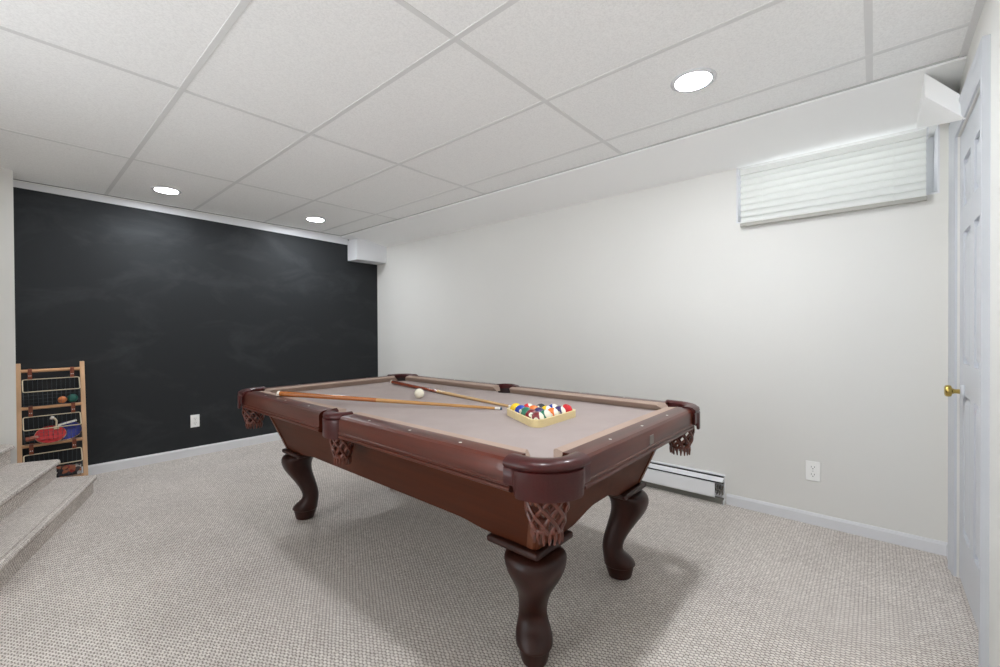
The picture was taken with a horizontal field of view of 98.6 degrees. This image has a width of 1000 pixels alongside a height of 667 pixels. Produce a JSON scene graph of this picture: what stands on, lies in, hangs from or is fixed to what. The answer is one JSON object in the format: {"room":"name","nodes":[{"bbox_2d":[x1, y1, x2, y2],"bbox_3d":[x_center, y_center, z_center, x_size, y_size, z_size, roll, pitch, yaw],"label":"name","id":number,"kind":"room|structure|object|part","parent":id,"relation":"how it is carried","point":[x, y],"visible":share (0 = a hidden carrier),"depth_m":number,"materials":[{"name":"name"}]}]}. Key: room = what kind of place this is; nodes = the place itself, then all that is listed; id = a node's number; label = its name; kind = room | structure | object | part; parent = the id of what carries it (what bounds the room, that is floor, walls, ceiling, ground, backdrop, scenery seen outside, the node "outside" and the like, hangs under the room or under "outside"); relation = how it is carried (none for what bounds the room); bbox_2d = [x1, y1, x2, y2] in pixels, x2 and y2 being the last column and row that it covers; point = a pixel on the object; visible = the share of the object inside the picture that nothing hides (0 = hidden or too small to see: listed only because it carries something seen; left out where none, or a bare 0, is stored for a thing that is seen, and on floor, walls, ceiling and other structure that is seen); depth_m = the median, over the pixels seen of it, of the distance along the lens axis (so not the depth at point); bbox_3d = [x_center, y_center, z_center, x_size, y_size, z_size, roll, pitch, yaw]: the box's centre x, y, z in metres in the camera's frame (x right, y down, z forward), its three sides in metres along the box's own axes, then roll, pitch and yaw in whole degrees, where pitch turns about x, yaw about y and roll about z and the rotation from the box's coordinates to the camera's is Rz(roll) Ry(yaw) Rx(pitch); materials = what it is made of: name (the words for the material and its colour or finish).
{"room":"basement game room","nodes":[
{"label":"basement game room","id":0,"kind":"room"},
{"bbox_2d":[0,168,16,463],"bbox_3d":[-2.409,-0.030,0.666,5.690,2.393,2.243,0,1,41],"label":"wall","id":1,"kind":"structure","parent":0,"point":[8,423],"depth_m":2.99,"materials":[{"name":"white paint"}]},
{"bbox_2d":[13,179,377,466],"bbox_3d":[-2.694,-0.057,4.445,0.300,2.393,3.085,0,1,41],"label":"wall","id":2,"kind":"structure","parent":0,"point":[168,317],"depth_m":3.88,"materials":[{"name":"paint"}]},
{"bbox_2d":[13,179,347,244],"bbox_3d":[-2.718,-1.104,4.183,0.006,0.095,2.677,0,1,41],"label":"trim","id":3,"kind":"structure","parent":2,"relation":"attached to","point":[318,236],"depth_m":3.97,"materials":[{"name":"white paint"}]},
{"bbox_2d":[81,432,280,474],"bbox_3d":[-2.567,1.098,4.354,0.013,0.082,3.078,0,1,41],"label":"baseboard","id":4,"kind":"structure","parent":2,"relation":"attached to","point":[94,469],"depth_m":3.91,"materials":[{"name":"white paint"}]},
{"bbox_2d":[190,414,199,427],"bbox_3d":[-2.855,0.818,4.026,0.008,0.116,0.071,0,1,41],"label":"wall outlet","id":5,"kind":"object","parent":2,"relation":"attached to","point":[195,419],"visible":1,"depth_m":4.03,"materials":[{"name":"white plastic"}]},
{"bbox_2d":[348,238,386,264],"bbox_3d":[-1.628,-1.000,5.280,0.210,0.246,0.408,0,1,41],"label":"soffit","id":6,"kind":"structure","parent":2,"relation":"attached to","point":[359,250],"depth_m":5.17,"materials":[{"name":"white paint"}]},
{"bbox_2d":[341,56,958,235],"bbox_3d":[0.019,-1.161,3.456,5.090,0.007,0.006,0,1,41],"label":"trim","id":7,"kind":"structure","parent":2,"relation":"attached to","point":[956,57],"depth_m":2.40,"materials":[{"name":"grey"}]},
{"bbox_2d":[0,440,977,666],"bbox_3d":[-1.061,1.211,1.752,6.300,0.120,5.628,0,1,41],"label":"floor","id":8,"kind":"structure","parent":0,"point":[204,560],"depth_m":1.93,"materials":[{"name":"carpet"}]},
{"bbox_2d":[0,444,96,588],"bbox_3d":[-2.793,0.964,1.932,2.350,0.390,1.620,0,1,41],"label":"staircase","id":9,"kind":"structure","parent":8,"relation":"on","point":[35,503],"depth_m":2.54,"materials":[{"name":"carpet"}]},
{"bbox_2d":[16,361,87,476],"bbox_3d":[-3.376,0.687,3.246,0.211,0.930,0.367,0,1,41],"label":"rack","id":10,"kind":"object","parent":8,"relation":"on","point":[84,453],"visible":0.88,"depth_m":3.26,"materials":[{"name":"brown wood"}]},
{"bbox_2d":[25,426,65,443],"bbox_3d":[-3.398,0.761,3.220,0.107,0.117,0.212,0,1,39],"label":"bat","id":11,"kind":"object","parent":10,"relation":"in","point":[43,436],"visible":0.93,"depth_m":3.22,"materials":[{"name":"red wood"}]},
{"bbox_3d":[-3.438,0.772,3.162,0.070,0.035,0.022,-1,-41,-49],"label":"handle","id":12,"kind":"part","parent":11,"relation":"part of","materials":[{"name":"brown"}]},
{"bbox_2d":[22,376,80,406],"bbox_3d":[-3.404,0.440,3.267,0.081,0.200,0.307,0,1,41],"label":"basket","id":13,"kind":"object","parent":10,"relation":"on","point":[74,403],"depth_m":3.28,"materials":[{"name":"grey metal"}]},
{"bbox_2d":[22,412,81,445],"bbox_3d":[-3.365,0.713,3.236,0.081,0.200,0.307,0,1,41],"label":"basket","id":14,"kind":"object","parent":10,"relation":"on","point":[30,415],"depth_m":3.24,"materials":[{"name":"grey metal"}]},
{"bbox_2d":[23,447,82,476],"bbox_3d":[-3.325,0.983,3.205,0.081,0.200,0.307,0,1,41],"label":"basket","id":15,"kind":"object","parent":10,"relation":"on","point":[31,452],"depth_m":3.25,"materials":[{"name":"grey metal"}]},
{"bbox_2d":[58,396,66,402],"bbox_3d":[-3.374,0.510,3.315,0.052,0.052,0.052,0,1,41],"label":"ball","id":16,"kind":"object","parent":10,"relation":"on","point":[64,399],"visible":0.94,"depth_m":3.30,"materials":[{"name":"orange plastic"}]},
{"bbox_2d":[50,416,76,428],"bbox_3d":[-3.358,0.676,3.308,0.026,0.104,0.147,0,1,41],"label":"clamp","id":17,"kind":"object","parent":10,"relation":"in","point":[51,417],"visible":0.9,"depth_m":3.28,"materials":[{"name":"beige metal"}]},
{"bbox_2d":[56,463,80,477],"bbox_3d":[-3.325,1.041,3.219,0.036,0.075,0.270,0,1,41],"label":"game box","id":18,"kind":"object","parent":10,"relation":"on","point":[60,470],"visible":0.46,"depth_m":3.26,"materials":[{"name":"cardboard"}]},
{"bbox_2d":[59,421,81,439],"bbox_3d":[-3.363,0.750,3.310,0.096,0.127,0.210,0,1,40],"label":"bat","id":19,"kind":"object","parent":10,"relation":"in","point":[70,428],"visible":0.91,"depth_m":3.34,"materials":[{"name":"blue rubber"}]},
{"bbox_2d":[67,394,77,401],"bbox_3d":[-3.338,0.504,3.359,0.062,0.064,0.062,0,1,41],"label":"ball","id":20,"kind":"object","parent":10,"relation":"on","point":[73,397],"visible":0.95,"depth_m":3.34,"materials":[{"name":"teal plastic"}]},
{"bbox_2d":[237,374,699,666],"bbox_3d":[-0.326,0.738,2.345,2.371,0.808,1.296,0,1,41],"label":"pool table","id":21,"kind":"object","parent":8,"relation":"on","point":[526,486],"visible":0.95,"depth_m":1.69,"materials":[{"name":"wood"}]},
{"bbox_3d":[-1.369,0.575,2.649,0.163,0.265,0.055,0,0,-4],"label":"corner post","id":22,"kind":"part","parent":21,"relation":"part of","materials":[{"name":"brown wood"}]},
{"bbox_3d":[-1.139,0.395,2.255,0.933,0.096,0.076,0,1,41],"label":"rail","id":23,"kind":"part","parent":21,"relation":"part of","materials":[{"name":"brown wood"}]},
{"bbox_3d":[-1.237,0.938,2.670,0.228,0.413,0.228,0,1,41],"label":"leg","id":24,"kind":"part","parent":21,"relation":"part of","materials":[{"name":"brown wood"}]},
{"bbox_2d":[259,391,345,411],"bbox_3d":[-1.093,0.365,2.299,0.995,0.036,0.050,0,1,41],"label":"cushion","id":25,"kind":"object","parent":21,"relation":"on","point":[336,409],"depth_m":2.17,"materials":[{"name":"fabric"}]},
{"bbox_3d":[-1.185,0.389,3.088,0.076,0.096,0.966,0,1,41],"label":"rail","id":26,"kind":"part","parent":21,"relation":"part of","materials":[{"name":"brown wood"}]},
{"bbox_2d":[265,376,396,392],"bbox_3d":[-1.138,0.360,3.046,0.050,0.036,1.015,0,1,41],"label":"cushion","id":27,"kind":"object","parent":21,"relation":"on","point":[375,380],"depth_m":3.00,"materials":[{"name":"fabric"}]},
{"bbox_2d":[276,391,501,409],"bbox_3d":[-0.609,0.347,2.245,1.261,0.065,0.029,0,0,12],"label":"stick","id":28,"kind":"object","parent":21,"relation":"on","point":[279,393],"visible":1,"depth_m":2.26,"materials":[{"name":"brown wood"}]},
{"bbox_2d":[414,388,423,397],"bbox_3d":[-0.472,0.350,2.514,0.057,0.057,0.057,0,1,41],"label":"cue ball","id":29,"kind":"object","parent":21,"relation":"on","point":[419,393],"visible":1,"depth_m":2.49,"materials":[{"name":"beige plastic"}]},
{"bbox_3d":[-0.302,0.396,1.528,0.933,0.096,0.076,0,1,41],"label":"rail","id":30,"kind":"part","parent":21,"relation":"part of","materials":[{"name":"brown wood"}]},
{"bbox_2d":[353,412,529,455],"bbox_3d":[-0.266,0.366,1.579,0.995,0.036,0.050,0,1,41],"label":"cushion","id":31,"kind":"object","parent":21,"relation":"on","point":[522,451],"depth_m":1.48,"materials":[{"name":"fabric"}]},
{"bbox_2d":[390,380,510,406],"bbox_3d":[-0.366,0.365,2.677,0.029,0.029,1.349,-1,1,-40],"label":"stick","id":32,"kind":"object","parent":21,"relation":"on","point":[391,381],"visible":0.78,"depth_m":2.63,"materials":[{"name":"brown wood"}]},
{"bbox_2d":[405,376,499,390],"bbox_3d":[-0.391,0.355,3.105,0.995,0.036,0.050,0,1,41],"label":"cushion","id":33,"kind":"object","parent":21,"relation":"on","point":[415,379],"depth_m":3.03,"materials":[{"name":"fabric"}]},
{"bbox_3d":[-0.354,0.384,3.158,0.933,0.096,0.076,0,1,41],"label":"rail","id":34,"kind":"part","parent":21,"relation":"part of","materials":[{"name":"brown wood"}]},
{"bbox_2d":[510,403,519,410],"bbox_3d":[0.075,0.351,1.996,0.057,0.057,0.057,-1,1,-42],"label":"ball","id":35,"kind":"object","parent":21,"relation":"on","point":[513,406],"visible":0.45,"depth_m":1.98,"materials":[{"name":"yellow plastic"}]},
{"bbox_2d":[515,405,524,412],"bbox_3d":[0.095,0.351,1.942,0.057,0.057,0.057,-1,0,-24],"label":"ball","id":36,"kind":"object","parent":21,"relation":"on","point":[518,408],"visible":0.24,"depth_m":1.93,"materials":[{"name":"blue plastic"}]},
{"bbox_2d":[520,407,529,415],"bbox_3d":[0.115,0.351,1.889,0.057,0.057,0.057,-1,0,-26],"label":"ball","id":37,"kind":"object","parent":21,"relation":"on","point":[523,410],"visible":0.46,"depth_m":1.87,"materials":[{"name":"green plastic"}]},
{"bbox_2d":[525,409,536,417],"bbox_3d":[0.135,0.352,1.835,0.057,0.057,0.057,-1,0,-28],"label":"ball","id":38,"kind":"object","parent":21,"relation":"on","point":[529,412],"visible":0.45,"depth_m":1.82,"materials":[{"name":"multicoloured"}]},
{"bbox_3d":[0.121,0.940,1.488,0.228,0.413,0.228,0,1,41],"label":"leg","id":39,"kind":"part","parent":21,"relation":"part of","materials":[{"name":"brown wood"}]},
{"bbox_3d":[0.119,0.577,1.354,0.055,0.265,0.163,0,0,-4],"label":"corner post","id":40,"kind":"part","parent":21,"relation":"part of","materials":[{"name":"brown wood"}]},
{"bbox_2d":[531,411,543,418],"bbox_3d":[0.155,0.352,1.781,0.057,0.057,0.057,0,0,-21],"label":"ball","id":41,"kind":"object","parent":21,"relation":"on","point":[536,415],"visible":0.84,"depth_m":1.76,"materials":[{"name":"multicoloured"}]},
{"bbox_2d":[534,407,543,411],"bbox_3d":[0.172,0.351,1.879,0.057,0.057,0.057,-1,0,-25],"label":"ball","id":42,"kind":"object","parent":21,"relation":"on","point":[538,409],"visible":0.18,"depth_m":1.87,"materials":[{"name":"purple plastic"}]},
{"bbox_2d":[507,407,575,427],"bbox_3d":[0.153,0.364,1.935,0.287,0.031,0.315,0,1,41],"label":"triangle","id":43,"kind":"object","parent":21,"relation":"on","point":[536,423],"visible":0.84,"depth_m":1.83,"materials":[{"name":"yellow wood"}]},
{"bbox_2d":[540,409,551,418],"bbox_3d":[0.192,0.351,1.825,0.057,0.057,0.057,0,0,-21],"label":"ball","id":44,"kind":"object","parent":21,"relation":"on","point":[546,413],"visible":0.48,"depth_m":1.80,"materials":[{"name":"multicoloured"}]},
{"bbox_2d":[548,408,558,415],"bbox_3d":[0.228,0.351,1.869,0.057,0.057,0.057,-1,0,-28],"label":"ball","id":45,"kind":"object","parent":21,"relation":"on","point":[554,411],"visible":0.44,"depth_m":1.85,"materials":[{"name":"multicoloured"}]},
{"bbox_2d":[555,406,565,413],"bbox_3d":[0.265,0.350,1.914,0.057,0.057,0.057,-1,1,-41],"label":"ball","id":46,"kind":"object","parent":21,"relation":"on","point":[560,409],"visible":0.49,"depth_m":1.89,"materials":[{"name":"multicoloured"}]},
{"bbox_2d":[562,404,571,411],"bbox_3d":[0.301,0.350,1.958,0.057,0.057,0.057,0,0,24],"label":"ball","id":47,"kind":"object","parent":21,"relation":"on","point":[567,407],"visible":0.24,"depth_m":1.94,"materials":[{"name":"red plastic"}]},
{"bbox_2d":[509,387,667,409],"bbox_3d":[0.436,0.356,2.386,0.995,0.036,0.050,0,1,41],"label":"cushion","id":48,"kind":"object","parent":21,"relation":"on","point":[638,404],"depth_m":2.33,"materials":[{"name":"fabric"}]},
{"bbox_3d":[0.483,0.385,2.430,0.933,0.096,0.076,0,1,41],"label":"rail","id":49,"kind":"part","parent":21,"relation":"part of","materials":[{"name":"brown wood"}]},
{"bbox_2d":[554,407,674,456],"bbox_3d":[0.481,0.361,1.638,0.050,0.036,1.015,0,1,41],"label":"cushion","id":50,"kind":"object","parent":21,"relation":"on","point":[563,450],"depth_m":1.49,"materials":[{"name":"fabric"}]},
{"bbox_3d":[0.587,0.933,2.023,0.228,0.413,0.228,0,1,41],"label":"leg","id":51,"kind":"part","parent":21,"relation":"part of","materials":[{"name":"brown wood"}]},
{"bbox_3d":[0.529,0.391,1.597,0.076,0.096,0.966,0,1,41],"label":"rail","id":52,"kind":"part","parent":21,"relation":"part of","materials":[{"name":"brown wood"}]},
{"bbox_3d":[0.715,0.568,2.038,0.163,0.265,0.055,0,0,-4],"label":"corner post","id":53,"kind":"part","parent":21,"relation":"part of","materials":[{"name":"brown wood"}]},
{"bbox_3d":[0.555,0.388,1.574,0.004,0.034,0.036,0,1,41],"label":"name plate","id":54,"kind":"part","parent":21,"relation":"part of","materials":[{"name":"brown"}]},
{"bbox_2d":[0,0,985,235],"bbox_3d":[-1.075,-1.190,1.734,6.300,0.104,5.628,0,1,41],"label":"ceiling","id":55,"kind":"structure","parent":0,"point":[353,115],"depth_m":1.98,"materials":[{"name":"tile"}]},
{"bbox_2d":[151,186,181,194],"bbox_3d":[-2.676,-1.146,3.451,0.194,0.008,0.194,0,1,41],"label":"recessed light","id":56,"kind":"object","parent":55,"relation":"in","point":[166,190],"visible":1,"depth_m":3.44,"materials":[{"name":"white paint"}]},
{"bbox_2d":[305,217,325,221],"bbox_3d":[-1.876,-1.158,4.371,0.194,0.008,0.194,0,1,41],"label":"recessed light","id":57,"kind":"object","parent":55,"relation":"in","point":[313,219],"visible":1,"depth_m":4.36,"materials":[{"name":"white paint"}]},
{"bbox_2d":[670,68,716,92],"bbox_3d":[0.885,-1.155,1.969,0.194,0.008,0.194,0,1,41],"label":"recessed light","id":58,"kind":"object","parent":55,"relation":"in","point":[692,80],"visible":1,"depth_m":1.96,"materials":[{"name":"white paint"}]},
{"bbox_2d":[377,123,949,541],"bbox_3d":[0.450,-0.071,3.953,5.690,2.393,0.300,0,1,41],"label":"wall","id":59,"kind":"structure","parent":0,"point":[822,339],"depth_m":2.81,"materials":[{"name":"white paint"}]},
{"bbox_2d":[341,56,966,246],"bbox_3d":[0.184,-1.119,3.646,5.090,0.096,0.493,0,1,41],"label":"soffit","id":60,"kind":"structure","parent":59,"relation":"attached to","point":[890,105],"depth_m":2.65,"materials":[{"name":"white paint"}]},
{"bbox_2d":[642,460,724,504],"bbox_3d":[0.570,1.032,3.621,2.404,0.190,0.065,0,1,41],"label":"baseboard heater","id":61,"kind":"object","parent":59,"relation":"attached to","point":[696,483],"visible":0.3,"depth_m":2.97,"materials":[{"name":"white metal"}]},
{"bbox_2d":[806,460,819,481],"bbox_3d":[1.850,0.813,2.542,0.071,0.116,0.008,0,1,41],"label":"wall outlet","id":62,"kind":"object","parent":59,"relation":"attached to","point":[812,467],"visible":1,"depth_m":2.54,"materials":[{"name":"white plastic"}]},
{"bbox_2d":[726,493,947,555],"bbox_3d":[1.887,1.094,2.509,1.025,0.068,0.013,0,1,41],"label":"baseboard","id":63,"kind":"structure","parent":59,"relation":"attached to","point":[938,547],"depth_m":2.44,"materials":[{"name":"white paint"}]},
{"bbox_2d":[736,124,939,222],"bbox_3d":[1.973,-0.895,2.590,0.927,0.356,0.262,0,1,41],"label":"window","id":64,"kind":"structure","parent":59,"relation":"in","point":[932,143],"depth_m":2.35,"materials":[{"name":"white paint"}]},
{"bbox_2d":[739,127,928,227],"bbox_3d":[1.867,-0.864,2.482,0.860,0.366,0.054,0,1,41],"label":"window blind","id":65,"kind":"object","parent":64,"relation":"attached to","point":[891,171],"visible":1,"depth_m":2.43,"materials":[{"name":"white plastic"}]},
{"bbox_3d":[1.627,-0.855,2.664,0.002,0.312,0.002,0,1,41],"label":"ladder cord","id":66,"kind":"part","parent":65,"relation":"part of","materials":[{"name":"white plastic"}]},
{"bbox_3d":[1.867,-1.024,2.483,0.852,0.034,0.050,0,1,41],"label":"head rail","id":67,"kind":"part","parent":65,"relation":"part of","materials":[{"name":"white plastic"}]},
{"bbox_3d":[1.864,-0.692,2.480,0.852,0.022,0.028,0,1,41],"label":"rail","id":68,"kind":"part","parent":65,"relation":"part of","materials":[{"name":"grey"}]},
{"bbox_2d":[957,0,999,666],"bbox_3d":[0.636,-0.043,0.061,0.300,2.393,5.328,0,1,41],"label":"door frame","id":69,"kind":"structure","parent":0,"point":[989,20],"depth_m":1.38,"materials":[{"name":"white paint"}]},
{"bbox_2d":[916,73,965,127],"bbox_3d":[2.061,-1.020,2.021,0.125,0.242,0.483,0,1,41],"label":"trim","id":70,"kind":"structure","parent":69,"relation":"attached to","point":[939,104],"depth_m":1.87,"materials":[{"name":"white paint"}]},
{"bbox_2d":[944,34,990,666],"bbox_3d":[1.897,0.071,1.744,0.098,2.127,0.834,0,1,41],"label":"door","id":71,"kind":"structure","parent":69,"relation":"in","point":[975,139],"depth_m":1.71,"materials":[{"name":"grey paint"}]},
{"bbox_3d":[2.012,0.256,1.911,0.052,0.053,0.053,0,1,41],"label":"knob","id":72,"kind":"part","parent":71,"relation":"part of","materials":[{"name":"gold metal"}]}
]}

